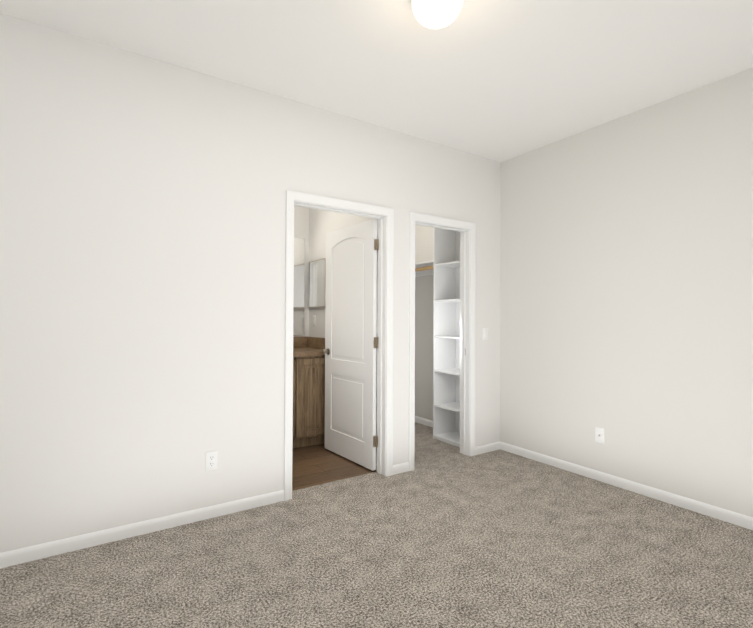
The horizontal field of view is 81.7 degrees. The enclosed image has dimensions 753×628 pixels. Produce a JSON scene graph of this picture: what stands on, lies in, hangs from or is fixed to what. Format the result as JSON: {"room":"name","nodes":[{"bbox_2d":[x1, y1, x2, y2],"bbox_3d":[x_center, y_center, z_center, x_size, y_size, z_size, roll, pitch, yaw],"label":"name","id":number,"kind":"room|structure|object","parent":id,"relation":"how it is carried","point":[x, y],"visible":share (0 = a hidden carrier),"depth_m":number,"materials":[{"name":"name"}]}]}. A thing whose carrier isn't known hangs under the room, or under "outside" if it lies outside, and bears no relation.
{"room":"empty bedroom","nodes":[
{"label":"empty bedroom","id":0,"kind":"room"},
{"bbox_2d":[0,13,500,552],"bbox_3d":[-0.984,-0.111,2.800,5.120,2.740,0.120,1,-1,-33],"label":"wall","id":1,"kind":"structure","parent":0,"point":[142,285],"depth_m":2.54,"materials":[{"name":"white paint"}]},
{"bbox_2d":[0,490,283,567],"bbox_3d":[-1.796,1.213,2.173,2.803,0.071,0.012,1,-1,-33],"label":"baseboard","id":2,"kind":"structure","parent":1,"relation":"attached to","point":[39,551],"depth_m":2.44,"materials":[{"name":"white wood"}]},
{"bbox_2d":[205,450,217,470],"bbox_3d":[-1.019,0.909,2.691,0.071,0.116,0.008,1,-1,-33],"label":"outlet","id":3,"kind":"object","parent":1,"relation":"attached to","point":[211,462],"visible":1,"depth_m":2.69,"materials":[{"name":"white plastic"}]},
{"bbox_2d":[284,190,393,500],"bbox_3d":[-0.279,0.214,3.252,0.896,2.107,0.138,1,-1,-33],"label":"door frame","id":4,"kind":"structure","parent":1,"relation":"attached to","point":[291,196],"depth_m":3.41,"materials":[{"name":"white wood"}]},
{"bbox_2d":[321,219,378,470],"bbox_3d":[-0.247,0.247,3.791,0.167,2.026,0.806,1,-1,-33],"label":"bathroom door","id":5,"kind":"structure","parent":1,"relation":"in","point":[349,351],"depth_m":3.75,"materials":[{"name":"white wood"}]},
{"bbox_2d":[393,463,403,467],"bbox_3d":[-0.292,1.245,4.385,0.012,0.071,1.780,1,-1,-33],"label":"baseboard","id":6,"kind":"structure","parent":1,"relation":"attached to","point":[401,465],"depth_m":3.48,"materials":[{"name":"white wood"}]},
{"bbox_2d":[408,212,475,470],"bbox_3d":[0.582,0.224,3.749,0.751,2.107,0.018,1,-1,-33],"label":"trim","id":7,"kind":"structure","parent":1,"relation":"attached to","point":[413,216],"depth_m":3.63,"materials":[{"name":"white wood"}]},
{"bbox_2d":[415,220,469,455],"bbox_3d":[0.543,0.246,3.806,0.663,2.063,0.120,1,-1,-33],"label":"door frame","id":8,"kind":"structure","parent":1,"relation":"attached to","point":[464,332],"depth_m":3.96,"materials":[{"name":"white wood"}]},
{"bbox_2d":[482,328,487,339],"bbox_3d":[1.012,0.186,4.038,0.071,0.116,0.010,1,-1,-33],"label":"rocker light switch","id":9,"kind":"object","parent":1,"relation":"attached to","point":[484,333],"visible":1,"depth_m":4.03,"materials":[{"name":"white plastic"}]},
{"bbox_2d":[475,442,499,454],"bbox_3d":[1.026,1.248,4.039,0.332,0.071,0.012,1,-1,-33],"label":"baseboard","id":10,"kind":"structure","parent":1,"relation":"attached to","point":[495,446],"depth_m":4.03,"materials":[{"name":"white wood"}]},
{"bbox_2d":[293,206,308,336],"bbox_3d":[-1.575,-0.096,4.327,2.220,2.740,0.120,1,-1,-33],"label":"wall","id":11,"kind":"structure","parent":0,"point":[301,222],"depth_m":4.78,"materials":[{"name":"white paint"}]},
{"bbox_2d":[293,238,304,335],"bbox_3d":[-1.319,-0.300,4.421,1.266,1.062,0.005,1,-1,-33],"label":"vanity mirror","id":12,"kind":"object","parent":11,"relation":"attached to","point":[299,279],"visible":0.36,"depth_m":4.73,"materials":[{"name":"clear glass"}]},
{"bbox_2d":[293,337,307,348],"bbox_3d":[-1.316,0.300,4.407,1.368,0.120,0.020,1,-1,-33],"label":"backsplash","id":13,"kind":"structure","parent":11,"relation":"attached to","point":[298,342],"depth_m":4.71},
{"bbox_2d":[292,443,376,490],"bbox_3d":[-1.256,1.321,3.819,2.220,0.096,1.900,1,-1,-33],"label":"floor","id":14,"kind":"structure","parent":0,"point":[315,465],"depth_m":3.61,"materials":[{"name":"brown wood"}]},
{"bbox_2d":[292,353,324,448],"bbox_3d":[-1.146,0.836,4.149,1.358,0.876,0.631,1,-1,-33],"label":"bathroom vanity","id":15,"kind":"object","parent":14,"relation":"on","point":[308,393],"depth_m":4.12,"materials":[{"name":"brown wood"}]},
{"bbox_2d":[293,349,321,356],"bbox_3d":[-1.146,0.378,4.148,1.368,0.040,0.640,1,-1,-33],"label":"countertop","id":16,"kind":"structure","parent":15,"relation":"on","point":[296,352],"depth_m":4.16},
{"bbox_2d":[308,208,377,465],"bbox_3d":[-0.357,-0.090,4.353,0.160,2.740,1.780,1,-1,-33],"label":"wall","id":17,"kind":"structure","parent":0,"point":[322,223],"depth_m":4.54,"materials":[{"name":"white paint"}]},
{"bbox_2d":[313,315,315,325],"bbox_3d":[-0.670,0.072,4.670,0.008,0.116,0.071,1,-1,-33],"label":"outlet","id":18,"kind":"object","parent":17,"relation":"attached to","point":[314,320],"visible":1,"depth_m":4.66,"materials":[{"name":"white plastic"}]},
{"bbox_2d":[308,337,324,348],"bbox_3d":[-0.578,0.305,4.512,0.020,0.120,0.620,1,-1,-33],"label":"backsplash","id":19,"kind":"structure","parent":17,"relation":"attached to","point":[313,342],"depth_m":4.57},
{"bbox_2d":[308,258,325,307],"bbox_3d":[-0.631,-0.319,4.604,0.022,0.504,0.433,1,-1,-33],"label":"mirror","id":20,"kind":"object","parent":17,"relation":"attached to","point":[316,281],"visible":0.81,"depth_m":4.58,"materials":[{"name":"clear glass"}]},
{"bbox_2d":[0,422,752,627],"bbox_3d":[-0.274,1.302,1.807,5.240,0.100,6.340,1,-1,-33],"label":"floor carpet","id":21,"kind":"object","parent":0,"point":[442,534],"visible":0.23,"depth_m":2.19,"materials":[{"name":"beige carpet"}]},
{"bbox_2d":[433,228,459,446],"bbox_3d":[0.846,0.176,4.387,0.304,2.220,0.483,1,-1,-33],"label":"shelving unit","id":22,"kind":"object","parent":21,"relation":"on","point":[446,336],"visible":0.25,"depth_m":4.56,"materials":[{"name":"white wood"}]},
{"bbox_2d":[0,0,752,161],"bbox_3d":[-0.260,-1.538,1.839,5.240,0.100,6.340,1,-1,-33],"label":"ceiling","id":23,"kind":"structure","parent":0,"point":[499,80],"depth_m":2.46,"materials":[{"name":"white paint"}]},
{"bbox_2d":[412,0,462,28],"bbox_3d":[0.277,-1.409,1.987,0.242,0.150,0.242,1,-1,-33],"label":"ceiling light","id":24,"kind":"object","parent":23,"relation":"attached to","point":[434,14],"visible":1,"depth_m":1.95,"materials":[{"name":"beige glass"}]},
{"bbox_2d":[415,68,752,516],"bbox_3d":[1.869,-0.092,3.235,0.120,2.740,6.340,1,-1,-33],"label":"wall","id":25,"kind":"structure","parent":0,"point":[626,282],"depth_m":3.12,"materials":[{"name":"white paint"}]},
{"bbox_2d":[415,260,432,276],"bbox_3d":[0.363,-0.413,5.130,0.302,0.280,1.277,1,-1,-33],"label":"shelf","id":26,"kind":"object","parent":25,"relation":"attached to","point":[425,268],"visible":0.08,"depth_m":4.82,"materials":[{"name":"white wood"}]},
{"bbox_2d":[415,416,432,427],"bbox_3d":[0.477,1.258,5.196,0.012,0.071,1.275,1,-1,-33],"label":"baseboard","id":27,"kind":"structure","parent":25,"relation":"attached to","point":[420,420],"depth_m":5.07,"materials":[{"name":"white wood"}]},
{"bbox_2d":[595,427,603,443],"bbox_3d":[1.709,0.930,3.336,0.013,0.116,0.071,1,-1,-33],"label":"outlet","id":28,"kind":"object","parent":25,"relation":"attached to","point":[599,435],"visible":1,"depth_m":3.34,"materials":[{"name":"white plastic"}]},
{"bbox_2d":[500,442,752,529],"bbox_3d":[2.323,1.235,2.404,0.012,0.071,4.170,1,-1,-33],"label":"baseboard","id":29,"kind":"structure","parent":25,"relation":"attached to","point":[719,513],"depth_m":3.08,"materials":[{"name":"white wood"}]}
]}

